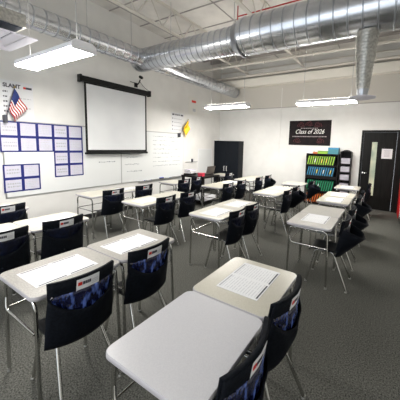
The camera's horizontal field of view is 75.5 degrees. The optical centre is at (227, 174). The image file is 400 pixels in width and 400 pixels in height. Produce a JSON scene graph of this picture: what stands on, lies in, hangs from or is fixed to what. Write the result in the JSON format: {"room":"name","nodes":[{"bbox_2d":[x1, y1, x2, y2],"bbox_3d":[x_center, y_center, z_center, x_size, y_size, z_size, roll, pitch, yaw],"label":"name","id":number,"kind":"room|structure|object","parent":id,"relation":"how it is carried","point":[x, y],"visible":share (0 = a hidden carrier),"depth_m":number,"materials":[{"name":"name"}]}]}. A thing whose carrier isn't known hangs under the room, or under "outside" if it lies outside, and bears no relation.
{"room":"classroom","nodes":[
{"label":"classroom","id":0,"kind":"room"},
{"bbox_2d":[0,0,220,218],"bbox_3d":[-3.719,-1.449,5.564,0.150,5.200,12.950,6,8,31],"label":"wall","id":1,"kind":"structure","parent":0,"point":[58,98],"depth_m":6.18,"materials":[{"name":"paint"}]},
{"bbox_2d":[2,86,26,122],"bbox_3d":[-4.007,-1.306,4.820,0.135,0.689,0.372,7,9,40],"label":"flag","id":2,"kind":"object","parent":1,"relation":"attached to","point":[16,107],"visible":1,"depth_m":4.80,"materials":[{"name":"multicoloured fabric"}]},
{"bbox_2d":[0,79,33,118],"bbox_3d":[-4.080,-1.416,4.828,0.005,0.680,0.720,6,8,31],"label":"poster","id":3,"kind":"object","parent":1,"relation":"attached to","point":[24,90],"visible":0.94,"depth_m":4.90,"materials":[{"name":"white paper"}]},
{"bbox_2d":[0,119,121,197],"bbox_3d":[-3.543,-0.375,5.862,0.019,1.480,2.505,6,8,31],"label":"whiteboard","id":4,"kind":"object","parent":1,"relation":"attached to","point":[99,169],"visible":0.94,"depth_m":5.85,"materials":[{"name":"white"}]},
{"bbox_2d":[0,120,18,136],"bbox_3d":[-4.118,-0.856,4.823,0.005,0.289,0.300,6,8,31],"label":"card","id":5,"kind":"object","parent":4,"relation":"attached to","point":[11,129],"visible":1,"depth_m":4.83,"materials":[{"name":"grey"}]},
{"bbox_2d":[0,136,19,151],"bbox_3d":[-4.126,-0.567,4.856,0.005,0.292,0.300,6,8,31],"label":"card","id":6,"kind":"object","parent":4,"relation":"attached to","point":[7,143],"visible":1,"depth_m":4.85,"materials":[{"name":"grey"}]},
{"bbox_2d":[3,164,22,178],"bbox_3d":[-4.131,-0.051,4.932,0.005,0.274,0.303,6,8,31],"label":"card","id":7,"kind":"object","parent":4,"relation":"attached to","point":[12,171],"visible":1,"depth_m":4.93,"materials":[{"name":"grey"}]},
{"bbox_2d":[4,178,23,192],"bbox_3d":[-4.139,0.215,4.962,0.005,0.262,0.303,6,8,31],"label":"card","id":8,"kind":"object","parent":4,"relation":"attached to","point":[10,185],"visible":1,"depth_m":4.96,"materials":[{"name":"grey"}]},
{"bbox_2d":[18,122,36,136],"bbox_3d":[-3.959,-0.880,5.079,0.005,0.289,0.305,6,8,31],"label":"card","id":9,"kind":"object","parent":4,"relation":"attached to","point":[26,129],"visible":1,"depth_m":5.07,"materials":[{"name":"grey"}]},
{"bbox_2d":[19,137,37,151],"bbox_3d":[-3.967,-0.592,5.112,0.005,0.292,0.305,6,8,31],"label":"card","id":10,"kind":"object","parent":4,"relation":"attached to","point":[27,144],"visible":1,"depth_m":5.11,"materials":[{"name":"grey"}]},
{"bbox_2d":[22,163,39,177],"bbox_3d":[-3.972,-0.076,5.188,0.005,0.274,0.302,6,8,31],"label":"card","id":11,"kind":"object","parent":4,"relation":"attached to","point":[29,170],"visible":1,"depth_m":5.18,"materials":[{"name":"grey"}]},
{"bbox_2d":[23,177,40,190],"bbox_3d":[-3.980,0.190,5.218,0.005,0.262,0.302,6,8,31],"label":"card","id":12,"kind":"object","parent":4,"relation":"attached to","point":[30,183],"visible":1,"depth_m":5.21,"materials":[{"name":"grey"}]},
{"bbox_2d":[37,123,52,137],"bbox_3d":[-3.801,-0.905,5.333,0.005,0.289,0.295,6,8,31],"label":"card","id":13,"kind":"object","parent":4,"relation":"attached to","point":[43,130],"visible":1,"depth_m":5.33,"materials":[{"name":"grey"}]},
{"bbox_2d":[37,137,53,151],"bbox_3d":[-3.809,-0.617,5.366,0.005,0.292,0.295,6,8,31],"label":"card","id":14,"kind":"object","parent":4,"relation":"attached to","point":[44,144],"visible":1,"depth_m":5.36,"materials":[{"name":"grey"}]},
{"bbox_2d":[53,124,67,137],"bbox_3d":[-3.645,-0.929,5.585,0.005,0.289,0.300,6,8,31],"label":"card","id":15,"kind":"object","parent":4,"relation":"attached to","point":[59,131],"visible":1,"depth_m":5.58,"materials":[{"name":"grey"}]},
{"bbox_2d":[53,138,68,151],"bbox_3d":[-3.653,-0.641,5.618,0.005,0.292,0.300,6,8,31],"label":"card","id":16,"kind":"object","parent":4,"relation":"attached to","point":[60,144],"visible":1,"depth_m":5.62,"materials":[{"name":"grey"}]},
{"bbox_2d":[54,152,68,164],"bbox_3d":[-3.661,-0.356,5.651,0.005,0.282,0.300,6,8,31],"label":"card","id":17,"kind":"object","parent":4,"relation":"attached to","point":[60,158],"visible":1,"depth_m":5.64,"materials":[{"name":"grey"}]},
{"bbox_2d":[54,164,69,176],"bbox_3d":[-3.669,-0.080,5.682,0.005,0.273,0.300,6,8,31],"label":"card","id":18,"kind":"object","parent":4,"relation":"attached to","point":[62,170],"visible":1,"depth_m":5.68,"materials":[{"name":"grey"}]},
{"bbox_2d":[68,125,81,138],"bbox_3d":[-3.482,-0.955,5.848,0.005,0.289,0.320,6,8,31],"label":"card","id":19,"kind":"object","parent":4,"relation":"attached to","point":[74,132],"visible":1,"depth_m":5.84,"materials":[{"name":"grey"}]},
{"bbox_2d":[68,139,82,151],"bbox_3d":[-3.490,-0.666,5.881,0.005,0.292,0.320,6,8,31],"label":"card","id":20,"kind":"object","parent":4,"relation":"attached to","point":[74,145],"visible":1,"depth_m":5.88,"materials":[{"name":"grey"}]},
{"bbox_2d":[69,152,82,163],"bbox_3d":[-3.498,-0.381,5.913,0.005,0.282,0.320,6,8,31],"label":"card","id":21,"kind":"object","parent":4,"relation":"attached to","point":[74,157],"visible":1,"depth_m":5.91,"materials":[{"name":"grey"}]},
{"bbox_2d":[69,164,83,175],"bbox_3d":[-3.506,-0.105,5.945,0.005,0.273,0.320,6,8,31],"label":"card","id":22,"kind":"object","parent":4,"relation":"attached to","point":[74,169],"visible":1,"depth_m":5.94,"materials":[{"name":"grey"}]},
{"bbox_2d":[77,74,150,153],"bbox_3d":[-2.840,-1.426,6.662,0.203,1.785,2.010,6,8,31],"label":"projector screen","id":23,"kind":"object","parent":1,"relation":"attached to","point":[115,114],"visible":1,"depth_m":6.50,"materials":[{"name":"white"}]},
{"bbox_2d":[83,188,213,218],"bbox_3d":[-3.762,1.087,5.746,0.015,0.120,12.800,6,8,31],"label":"baseboard","id":24,"kind":"structure","parent":1,"relation":"attached to","point":[89,216],"depth_m":6.52,"materials":[{"name":"black rubber"}]},
{"bbox_2d":[121,131,183,183],"bbox_3d":[-2.212,-0.568,7.969,0.059,1.500,2.495,6,8,31],"label":"whiteboard","id":25,"kind":"object","parent":1,"relation":"attached to","point":[164,157],"visible":0.82,"depth_m":7.98,"materials":[{"name":"white"}]},
{"bbox_2d":[139,176,181,181],"bbox_3d":[-2.085,0.146,8.293,0.059,0.017,1.930,6,8,31],"label":"marker tray","id":26,"kind":"object","parent":25,"relation":"on","point":[165,177],"depth_m":8.02,"materials":[{"name":"silver metal"}]},
{"bbox_2d":[171,112,183,132],"bbox_3d":[-1.695,-1.746,8.677,0.005,0.640,0.600,6,8,31],"label":"poster","id":27,"kind":"object","parent":1,"relation":"attached to","point":[177,119],"visible":1,"depth_m":8.66,"materials":[{"name":"white paper"}]},
{"bbox_2d":[188,95,196,114],"bbox_3d":[-1.260,-2.476,9.270,0.005,0.640,0.500,6,8,31],"label":"poster","id":28,"kind":"object","parent":1,"relation":"attached to","point":[192,101],"visible":1,"depth_m":9.24,"materials":[{"name":"white paint"}]},
{"bbox_2d":[198,149,211,172],"bbox_3d":[-0.909,-0.502,10.151,0.019,1.000,0.880,6,8,31],"label":"whiteboard","id":29,"kind":"object","parent":1,"relation":"attached to","point":[204,155],"visible":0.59,"depth_m":10.10,"materials":[{"name":"white"}]},
{"bbox_2d":[0,190,399,399],"bbox_3d":[-0.965,1.466,4.105,6.740,0.100,12.900,6,8,31],"label":"floor","id":30,"kind":"structure","parent":0,"point":[345,346],"depth_m":2.85,"materials":[{"name":"carpet"}]},
{"bbox_2d":[0,202,25,223],"bbox_3d":[-3.331,0.899,3.807,0.567,0.956,0.496,6,8,31],"label":"chair","id":31,"kind":"object","parent":30,"relation":"on","point":[12,213],"visible":0.43,"depth_m":3.69,"materials":[{"name":"fabric"}]},
{"bbox_2d":[0,225,29,295],"bbox_3d":[-2.483,1.042,2.775,0.567,0.956,0.496,6,8,31],"label":"chair","id":32,"kind":"object","parent":30,"relation":"on","point":[14,243],"visible":0.92,"depth_m":2.70,"materials":[{"name":"fabric"}]},
{"bbox_2d":[0,223,30,262],"bbox_3d":[-2.717,1.083,2.889,0.610,0.835,0.688,6,8,31],"label":"student desk","id":33,"kind":"object","parent":30,"relation":"on","point":[8,225],"visible":0.2,"depth_m":3.13,"materials":[{"name":"beige laminate"}]},
{"bbox_2d":[13,212,88,261],"bbox_3d":[-2.354,1.026,3.473,0.610,0.835,0.688,6,8,31],"label":"student desk","id":34,"kind":"object","parent":30,"relation":"on","point":[34,229],"visible":0.31,"depth_m":3.32,"materials":[{"name":"beige laminate"}]},
{"bbox_2d":[27,214,71,226],"bbox_3d":[-2.342,0.610,3.425,0.340,0.002,0.470,6,8,31],"label":"sheet","id":35,"kind":"object","parent":34,"relation":"on","point":[38,222],"visible":0.66,"depth_m":3.43,"materials":[{"name":"white paper"}]},
{"bbox_2d":[33,214,83,260],"bbox_3d":[-2.167,0.993,3.283,0.567,0.956,0.496,6,8,31],"label":"chair","id":36,"kind":"object","parent":30,"relation":"on","point":[60,236],"visible":0.82,"depth_m":3.09,"materials":[{"name":"fabric"}]},
{"bbox_2d":[0,247,120,399],"bbox_3d":[-1.395,1.199,2.203,0.610,0.835,0.688,6,8,31],"label":"student desk","id":37,"kind":"object","parent":30,"relation":"on","point":[26,290],"visible":0.64,"depth_m":2.04,"materials":[{"name":"grey laminate"}]},
{"bbox_2d":[16,254,97,287],"bbox_3d":[-1.399,0.785,2.130,0.340,0.002,0.470,6,8,31],"label":"sheet","id":38,"kind":"object","parent":37,"relation":"on","point":[37,277],"visible":1,"depth_m":2.10,"materials":[{"name":"white paper"}]},
{"bbox_2d":[30,260,122,399],"bbox_3d":[-1.206,1.165,2.016,0.567,0.956,0.496,6,8,34],"label":"chair","id":39,"kind":"object","parent":30,"relation":"on","point":[77,306],"visible":0.99,"depth_m":1.82,"materials":[{"name":"fabric"}]},
{"bbox_2d":[76,189,122,239],"bbox_3d":[-2.672,0.801,5.361,0.610,0.835,0.688,6,8,31],"label":"student desk","id":40,"kind":"object","parent":30,"relation":"on","point":[90,195],"visible":0.56,"depth_m":5.13,"materials":[{"name":"beige laminate"}]},
{"bbox_2d":[92,188,126,238],"bbox_3d":[-2.433,0.759,5.255,0.567,0.956,0.496,6,8,31],"label":"chair","id":41,"kind":"object","parent":30,"relation":"on","point":[112,204],"visible":0.91,"depth_m":5.08,"materials":[{"name":"fabric"}]},
{"bbox_2d":[108,186,148,229],"bbox_3d":[-2.307,0.745,5.949,0.610,0.835,0.688,6,8,31],"label":"student desk","id":42,"kind":"object","parent":30,"relation":"on","point":[132,190],"visible":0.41,"depth_m":5.85,"materials":[{"name":"beige laminate"}]},
{"bbox_2d":[87,229,173,335],"bbox_3d":[-1.030,1.143,2.792,0.610,0.835,0.688,6,8,31],"label":"student desk","id":43,"kind":"object","parent":30,"relation":"on","point":[123,258],"visible":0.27,"depth_m":2.66,"materials":[{"name":"grey laminate"}]},
{"bbox_2d":[100,234,157,254],"bbox_3d":[-1.033,0.729,2.719,0.340,0.002,0.470,6,8,31],"label":"sheet","id":44,"kind":"object","parent":43,"relation":"on","point":[127,244],"visible":1,"depth_m":2.69,"materials":[{"name":"white paper"}]},
{"bbox_2d":[104,237,169,332],"bbox_3d":[-0.880,1.115,2.541,0.567,0.956,0.496,6,8,33],"label":"chair","id":45,"kind":"object","parent":30,"relation":"on","point":[146,267],"visible":0.91,"depth_m":2.34,"materials":[{"name":"fabric"}]},
{"bbox_2d":[125,184,152,228],"bbox_3d":[-2.033,0.697,5.899,0.567,0.956,0.496,6,8,31],"label":"chair","id":46,"kind":"object","parent":30,"relation":"on","point":[143,190],"visible":0.42,"depth_m":5.70,"materials":[{"name":"black plastic"}]},
{"bbox_2d":[122,196,170,236],"bbox_3d":[-1.519,0.897,4.819,0.610,0.835,0.688,6,8,31],"label":"student desk","id":47,"kind":"object","parent":30,"relation":"on","point":[129,202],"visible":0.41,"depth_m":4.59,"materials":[{"name":"beige laminate"}]},
{"bbox_2d":[132,197,155,203],"bbox_3d":[-1.507,0.480,4.772,0.340,0.002,0.470,6,8,31],"label":"sheet","id":48,"kind":"object","parent":47,"relation":"on","point":[148,199],"visible":0.93,"depth_m":4.73,"materials":[{"name":"white paper"}]},
{"bbox_2d":[144,194,178,244],"bbox_3d":[-1.258,0.852,4.748,0.567,0.956,0.496,6,8,31],"label":"chair","id":49,"kind":"object","parent":30,"relation":"on","point":[165,206],"visible":0.9,"depth_m":4.57,"materials":[{"name":"black plastic"}]},
{"bbox_2d":[151,191,193,237],"bbox_3d":[-1.153,0.840,5.408,0.610,0.835,0.688,6,8,31],"label":"student desk","id":50,"kind":"object","parent":30,"relation":"on","point":[170,193],"visible":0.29,"depth_m":5.29,"materials":[{"name":"beige laminate"}]},
{"bbox_2d":[159,179,189,206],"bbox_3d":[-1.500,0.620,7.249,0.610,0.835,0.688,6,8,31],"label":"student desk","id":51,"kind":"object","parent":30,"relation":"on","point":[175,181],"visible":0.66,"depth_m":7.06,"materials":[{"name":"beige laminate"}]},
{"bbox_2d":[165,190,198,241],"bbox_3d":[-0.938,0.802,5.264,0.567,0.956,0.496,6,8,31],"label":"chair","id":52,"kind":"object","parent":30,"relation":"on","point":[187,199],"visible":0.94,"depth_m":5.07,"materials":[{"name":"fabric"}]},
{"bbox_2d":[177,178,190,209],"bbox_3d":[-1.317,0.591,7.015,0.567,0.956,0.496,6,8,31],"label":"chair","id":53,"kind":"object","parent":30,"relation":"on","point":[183,185],"visible":0.55,"depth_m":6.81,"materials":[{"name":"fabric"}]},
{"bbox_2d":[106,291,262,399],"bbox_3d":[-0.219,1.315,1.491,0.610,0.835,0.688,6,8,31],"label":"student desk","id":54,"kind":"object","parent":30,"relation":"on","point":[181,351],"visible":0.95,"depth_m":1.34,"materials":[{"name":"white laminate"}]},
{"bbox_2d":[190,176,203,210],"bbox_3d":[-1.060,0.528,7.628,0.567,0.956,0.496,6,8,31],"label":"chair","id":55,"kind":"object","parent":30,"relation":"on","point":[195,181],"visible":0.74,"depth_m":7.43,"materials":[{"name":"black plastic"}]},
{"bbox_2d":[181,173,219,205],"bbox_3d":[-0.897,0.466,8.442,0.900,0.905,0.880,6,8,31],"label":"table","id":56,"kind":"object","parent":30,"relation":"on","point":[183,175],"visible":0.39,"depth_m":8.09,"materials":[{"name":"metal"}]},
{"bbox_2d":[189,205,240,268],"bbox_3d":[-0.194,1.013,4.138,0.610,0.835,0.688,6,8,31],"label":"student desk","id":57,"kind":"object","parent":30,"relation":"on","point":[196,214],"visible":0.59,"depth_m":3.92,"materials":[{"name":"beige laminate"}]},
{"bbox_2d":[200,207,232,216],"bbox_3d":[-0.182,0.597,4.091,0.340,0.002,0.470,6,8,31],"label":"sheet","id":58,"kind":"object","parent":57,"relation":"on","point":[216,211],"visible":1,"depth_m":4.08,"materials":[{"name":"white paper"}]},
{"bbox_2d":[201,183,232,207],"bbox_3d":[-0.278,0.704,6.818,0.610,0.835,0.688,6,8,31],"label":"student desk","id":59,"kind":"object","parent":30,"relation":"on","point":[215,186],"visible":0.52,"depth_m":6.65,"materials":[{"name":"beige laminate"}]},
{"bbox_2d":[210,182,233,221],"bbox_3d":[-0.139,0.678,6.552,0.567,0.956,0.496,6,8,31],"label":"chair","id":60,"kind":"object","parent":30,"relation":"on","point":[227,190],"visible":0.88,"depth_m":6.34,"materials":[{"name":"black plastic"}]},
{"bbox_2d":[204,206,245,267],"bbox_3d":[-0.002,0.979,3.957,0.567,0.956,0.496,6,8,31],"label":"chair","id":61,"kind":"object","parent":30,"relation":"on","point":[236,221],"visible":0.88,"depth_m":3.77,"materials":[{"name":"fabric"}]},
{"bbox_2d":[214,141,243,192],"bbox_3d":[0.001,-0.329,10.543,1.166,2.060,0.449,6,8,31],"label":"storage cabinet","id":62,"kind":"object","parent":30,"relation":"on","point":[228,155],"visible":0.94,"depth_m":10.31,"materials":[{"name":"black laminate"}]},
{"bbox_2d":[214,199,259,257],"bbox_3d":[0.171,0.956,4.727,0.610,0.835,0.688,6,8,31],"label":"student desk","id":63,"kind":"object","parent":30,"relation":"on","point":[221,204],"visible":0.28,"depth_m":4.62,"materials":[{"name":"beige laminate"}]},
{"bbox_2d":[224,200,250,207],"bbox_3d":[0.183,0.540,4.679,0.340,0.002,0.470,6,8,31],"label":"sheet","id":64,"kind":"object","parent":63,"relation":"on","point":[236,203],"visible":1,"depth_m":4.66,"materials":[{"name":"white paper"}]},
{"bbox_2d":[234,179,245,199],"bbox_3d":[0.229,0.621,7.144,0.567,0.956,0.496,6,8,31],"label":"chair","id":65,"kind":"object","parent":30,"relation":"on","point":[241,185],"visible":0.82,"depth_m":6.92,"materials":[{"name":"black plastic"}]},
{"bbox_2d":[213,316,269,399],"bbox_3d":[-0.061,1.272,1.377,0.567,0.956,0.496,6,8,31],"label":"chair","id":66,"kind":"object","parent":30,"relation":"on","point":[246,381],"visible":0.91,"depth_m":1.16,"materials":[{"name":"fabric"}]},
{"bbox_2d":[221,201,261,259],"bbox_3d":[0.256,0.939,4.372,0.567,0.956,0.496,6,8,31],"label":"chair","id":67,"kind":"object","parent":30,"relation":"on","point":[252,211],"visible":0.77,"depth_m":4.16,"materials":[{"name":"fabric"}]},
{"bbox_2d":[193,257,296,364],"bbox_3d":[0.146,1.258,2.079,0.610,0.835,0.688,6,8,31],"label":"student desk","id":68,"kind":"object","parent":30,"relation":"on","point":[284,282],"visible":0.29,"depth_m":1.90,"materials":[{"name":"beige laminate"}]},
{"bbox_2d":[216,263,279,300],"bbox_3d":[0.178,0.840,2.054,0.340,0.002,0.470,6,8,31],"label":"sheet","id":69,"kind":"object","parent":68,"relation":"on","point":[250,281],"visible":1,"depth_m":2.02,"materials":[{"name":"white paper"}]},
{"bbox_2d":[234,177,258,200],"bbox_3d":[0.605,0.567,8.241,0.610,0.835,0.688,6,8,31],"label":"student desk","id":70,"kind":"object","parent":30,"relation":"on","point":[248,180],"visible":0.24,"depth_m":8.05,"materials":[{"name":"beige laminate"}]},
{"bbox_2d":[245,176,263,205],"bbox_3d":[0.806,0.544,7.960,0.567,0.956,0.496,6,8,31],"label":"chair","id":71,"kind":"object","parent":30,"relation":"on","point":[258,181],"visible":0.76,"depth_m":7.76,"materials":[{"name":"fabric"}]},
{"bbox_2d":[252,175,275,204],"bbox_3d":[1.237,0.493,8.514,0.715,0.956,0.496,6,8,31],"label":"chair","id":72,"kind":"object","parent":30,"relation":"on","point":[268,182],"visible":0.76,"depth_m":8.27,"materials":[{"name":"black plastic"}]},
{"bbox_2d":[253,189,285,232],"bbox_3d":[0.978,0.831,6.027,0.610,0.835,0.688,6,8,31],"label":"student desk","id":73,"kind":"object","parent":30,"relation":"on","point":[257,193],"visible":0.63,"depth_m":5.77,"materials":[{"name":"beige laminate"}]},
{"bbox_2d":[241,274,305,399],"bbox_3d":[0.248,1.224,1.874,0.567,0.956,0.496,6,8,35],"label":"chair","id":74,"kind":"object","parent":30,"relation":"on","point":[284,314],"visible":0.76,"depth_m":1.64,"materials":[{"name":"fabric"}]},
{"bbox_2d":[263,188,293,234],"bbox_3d":[1.177,0.800,5.818,0.567,0.956,0.496,6,8,31],"label":"chair","id":75,"kind":"object","parent":30,"relation":"on","point":[287,197],"visible":0.99,"depth_m":5.62,"materials":[{"name":"black plastic"}]},
{"bbox_2d":[265,186,293,224],"bbox_3d":[1.343,0.775,6.615,0.610,0.835,0.688,6,8,31],"label":"student desk","id":76,"kind":"object","parent":30,"relation":"on","point":[279,188],"visible":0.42,"depth_m":6.51,"materials":[{"name":"beige laminate"}]},
{"bbox_2d":[273,185,306,227],"bbox_3d":[1.555,0.757,6.287,0.715,0.956,0.496,6,8,31],"label":"chair","id":77,"kind":"object","parent":30,"relation":"on","point":[298,196],"visible":0.79,"depth_m":6.06,"materials":[{"name":"black plastic"}]},
{"bbox_2d":[280,181,307,211],"bbox_3d":[1.961,0.679,7.610,0.610,0.835,0.688,6,8,31],"label":"student desk","id":78,"kind":"object","parent":30,"relation":"on","point":[288,183],"visible":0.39,"depth_m":7.45,"materials":[{"name":"beige laminate"}]},
{"bbox_2d":[292,180,320,211],"bbox_3d":[2.309,0.649,7.427,0.715,0.956,0.496,6,8,31],"label":"chair","id":79,"kind":"object","parent":30,"relation":"on","point":[313,189],"visible":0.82,"depth_m":7.19,"materials":[{"name":"fabric"}]},
{"bbox_2d":[286,212,338,289],"bbox_3d":[1.255,1.090,3.837,0.610,0.835,0.688,6,8,31],"label":"student desk","id":80,"kind":"object","parent":30,"relation":"on","point":[295,221],"visible":0.88,"depth_m":3.63,"materials":[{"name":"grey laminate"}]},
{"bbox_2d":[301,213,330,223],"bbox_3d":[1.332,0.666,3.866,0.340,0.002,0.470,6,8,31],"label":"sheet","id":81,"kind":"object","parent":80,"relation":"on","point":[320,219],"visible":1,"depth_m":3.85,"materials":[{"name":"white paper"}]},
{"bbox_2d":[303,153,339,206],"bbox_3d":[3.167,0.160,8.654,1.020,1.700,0.360,6,8,31],"label":"bookshelf","id":82,"kind":"object","parent":30,"relation":"on","point":[336,176],"visible":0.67,"depth_m":8.57,"materials":[{"name":"black laminate"}]},
{"bbox_2d":[300,205,344,259],"bbox_3d":[1.620,1.033,4.426,0.610,0.835,0.688,6,8,31],"label":"student desk","id":83,"kind":"object","parent":30,"relation":"on","point":[338,213],"visible":0.42,"depth_m":4.33,"materials":[{"name":"grey laminate"}]},
{"bbox_2d":[315,196,351,239],"bbox_3d":[2.201,0.943,5.361,0.610,0.835,0.688,6,8,31],"label":"student desk","id":84,"kind":"object","parent":30,"relation":"on","point":[346,202],"visible":0.52,"depth_m":5.12,"materials":[{"name":"beige laminate"}]},
{"bbox_2d":[304,214,365,293],"bbox_3d":[1.524,1.061,3.620,0.715,0.956,0.496,6,8,31],"label":"chair","id":85,"kind":"object","parent":30,"relation":"on","point":[350,236],"visible":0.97,"depth_m":3.45,"materials":[{"name":"black plastic"}]},
{"bbox_2d":[323,191,355,210],"bbox_3d":[2.566,0.886,5.950,0.610,0.835,0.688,6,8,31],"label":"student desk","id":86,"kind":"object","parent":30,"relation":"on","point":[350,196],"visible":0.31,"depth_m":5.85,"materials":[{"name":"beige laminate"}]},
{"bbox_2d":[316,205,368,271],"bbox_3d":[1.902,1.003,4.230,0.715,0.956,0.496,6,8,31],"label":"chair","id":87,"kind":"object","parent":30,"relation":"on","point":[357,220],"visible":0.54,"depth_m":4.08,"materials":[{"name":"black plastic"}]},
{"bbox_2d":[336,150,352,206],"bbox_3d":[3.768,0.146,8.268,0.320,1.850,0.340,6,8,31],"label":"bookshelf","id":88,"kind":"object","parent":30,"relation":"on","point":[346,153],"visible":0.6,"depth_m":8.20,"materials":[{"name":"black laminate"}]},
{"bbox_2d":[334,185,360,207],"bbox_3d":[3.304,0.772,7.140,0.610,0.835,0.688,6,8,31],"label":"student desk","id":89,"kind":"object","parent":30,"relation":"on","point":[337,187],"visible":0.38,"depth_m":6.89,"materials":[{"name":"beige laminate"}]},
{"bbox_2d":[329,194,371,246],"bbox_3d":[2.523,0.906,5.229,0.715,0.956,0.496,6,8,31],"label":"chair","id":90,"kind":"object","parent":30,"relation":"on","point":[363,208],"visible":0.56,"depth_m":4.97,"materials":[{"name":"fabric"}]},
{"bbox_2d":[351,183,371,220],"bbox_3d":[3.677,0.724,7.116,0.567,0.956,0.496,6,8,31],"label":"chair","id":91,"kind":"object","parent":30,"relation":"on","point":[368,190],"visible":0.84,"depth_m":6.86,"materials":[{"name":"black plastic"}]},
{"bbox_2d":[89,0,399,65],"bbox_3d":[-0.803,-3.631,3.544,6.840,0.280,12.950,6,8,31],"label":"ceiling","id":92,"kind":"structure","parent":0,"point":[210,15],"depth_m":6.54,"materials":[{"name":"grey"}]},
{"bbox_2d":[14,0,96,70],"bbox_3d":[-2.420,-2.626,3.457,1.620,2.110,0.307,6,8,31],"label":"pendant light","id":93,"kind":"object","parent":92,"relation":"hanging from","point":[75,49],"visible":1,"depth_m":3.38,"materials":[{"name":"white metal"}]},
{"bbox_2d":[0,0,238,97],"bbox_3d":[-2.986,-3.178,4.800,0.398,1.349,12.510,6,8,31],"label":"spiral duct","id":94,"kind":"object","parent":92,"relation":"hanging from","point":[41,20],"visible":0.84,"depth_m":5.22,"materials":[{"name":"metal"}]},
{"bbox_2d":[0,0,37,51],"bbox_3d":[-3.191,-2.240,3.240,1.070,0.930,0.900,6,8,31],"label":"ceiling vent","id":95,"kind":"object","parent":94,"relation":"attached to","point":[12,22],"visible":1,"depth_m":3.34,"materials":[{"name":"grey"}]},
{"bbox_2d":[109,0,252,73],"bbox_3d":[-2.394,-3.528,4.500,0.090,0.548,12.680,6,8,31],"label":"joist","id":96,"kind":"object","parent":92,"relation":"attached to","point":[136,12],"visible":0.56,"depth_m":6.07,"materials":[{"name":"grey paint"}]},
{"bbox_2d":[205,58,250,109],"bbox_3d":[0.004,-3.020,7.524,1.420,2.110,0.307,6,8,31],"label":"pendant light","id":97,"kind":"object","parent":92,"relation":"hanging from","point":[242,104],"visible":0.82,"depth_m":7.49,"materials":[{"name":"white metal"}]},
{"bbox_2d":[131,0,399,71],"bbox_3d":[0.244,-3.038,4.988,6.080,1.485,0.690,6,8,31],"label":"spiral duct","id":98,"kind":"object","parent":92,"relation":"hanging from","point":[308,22],"visible":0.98,"depth_m":4.33,"materials":[{"name":"metal"}]},
{"bbox_2d":[349,27,379,100],"bbox_3d":[2.114,-1.665,3.960,0.380,1.010,0.380,6,8,31],"label":"duct","id":99,"kind":"object","parent":98,"relation":"hanging from","point":[366,38],"visible":0.99,"depth_m":3.86,"materials":[{"name":"grey"}]},
{"bbox_2d":[349,94,375,100],"bbox_3d":[2.100,-1.198,4.013,0.380,0.070,0.380,6,8,31],"label":"diffuser","id":100,"kind":"object","parent":99,"relation":"attached to","point":[359,97],"depth_m":3.93,"materials":[{"name":"grey"}]},
{"bbox_2d":[237,0,299,19],"bbox_3d":[1.755,-3.487,5.011,3.649,0.490,0.058,6,8,31],"label":"pipe","id":101,"kind":"object","parent":92,"relation":"hanging from","point":[294,0],"visible":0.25,"depth_m":5.55,"materials":[{"name":"metal"}]},
{"bbox_2d":[233,0,307,66],"bbox_3d":[-0.634,-3.354,3.424,0.090,0.548,12.680,6,8,31],"label":"joist","id":102,"kind":"object","parent":92,"relation":"attached to","point":[239,3],"visible":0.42,"depth_m":5.67,"materials":[{"name":"grey paint"}]},
{"bbox_2d":[296,40,357,105],"bbox_3d":[2.487,-2.809,6.310,1.420,2.110,0.307,6,8,31],"label":"pendant light","id":103,"kind":"object","parent":92,"relation":"hanging from","point":[343,100],"visible":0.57,"depth_m":6.33,"materials":[{"name":"white metal"}]},
{"bbox_3d":[1.126,-3.180,2.348,0.090,0.548,12.680,6,8,31],"label":"joist","id":104,"kind":"object","parent":92,"relation":"attached to","visible":0},
{"bbox_2d":[197,39,399,72],"bbox_3d":[1.663,-3.442,7.611,6.500,0.095,0.090,6,8,31],"label":"conduit pipe","id":105,"kind":"object","parent":104,"relation":"attached to","point":[313,53],"visible":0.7,"depth_m":7.39,"materials":[{"name":"metal"}]},
{"bbox_2d":[216,55,399,80],"bbox_3d":[2.186,-3.444,8.467,6.500,0.095,0.090,6,8,31],"label":"conduit pipe","id":106,"kind":"object","parent":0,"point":[394,56],"visible":0.76,"depth_m":8.22,"materials":[{"name":"metal"}]},
{"bbox_2d":[220,38,399,202],"bbox_3d":[2.487,-1.640,9.251,6.540,5.100,0.150,6,8,31],"label":"wall","id":107,"kind":"structure","parent":0,"point":[259,129],"depth_m":9.28,"materials":[{"name":"paint"}]},
{"bbox_2d":[220,73,399,110],"bbox_3d":[2.478,-2.792,9.050,6.540,0.825,0.012,6,8,31],"label":"trim","id":108,"kind":"structure","parent":107,"relation":"attached to","point":[386,87],"depth_m":8.77,"materials":[{"name":"grey"}]},
{"bbox_2d":[289,120,331,145],"bbox_3d":[2.840,-1.441,8.946,1.430,0.855,0.026,6,8,31],"label":"banner","id":109,"kind":"object","parent":107,"relation":"attached to","point":[310,132],"visible":1,"depth_m":8.91,"materials":[{"name":"black"}]},
{"bbox_2d":[221,48,399,81],"bbox_3d":[2.501,-3.728,8.935,6.540,0.320,0.030,6,8,31],"label":"trim","id":110,"kind":"structure","parent":107,"relation":"attached to","point":[396,48],"depth_m":8.73,"materials":[{"name":"grey paint"}]},
{"bbox_2d":[223,60,399,88],"bbox_3d":[2.402,-3.302,8.843,6.540,0.270,0.360,6,8,31],"label":"trim","id":111,"kind":"structure","parent":107,"relation":"attached to","point":[391,67],"depth_m":8.43,"materials":[{"name":"white paint"}]},
{"bbox_2d":[357,130,399,212],"bbox_3d":[4.715,-0.108,7.959,1.148,2.480,0.186,6,8,31],"label":"door","id":112,"kind":"structure","parent":107,"relation":"in","point":[379,172],"depth_m":7.92,"materials":[{"name":"black wood"}]},
{"bbox_2d":[381,149,392,158],"bbox_3d":[4.838,-0.620,7.797,0.280,0.300,0.005,6,8,31],"label":"notice","id":113,"kind":"object","parent":112,"relation":"attached to","point":[386,153],"visible":1,"depth_m":7.80,"materials":[{"name":"white paper"}]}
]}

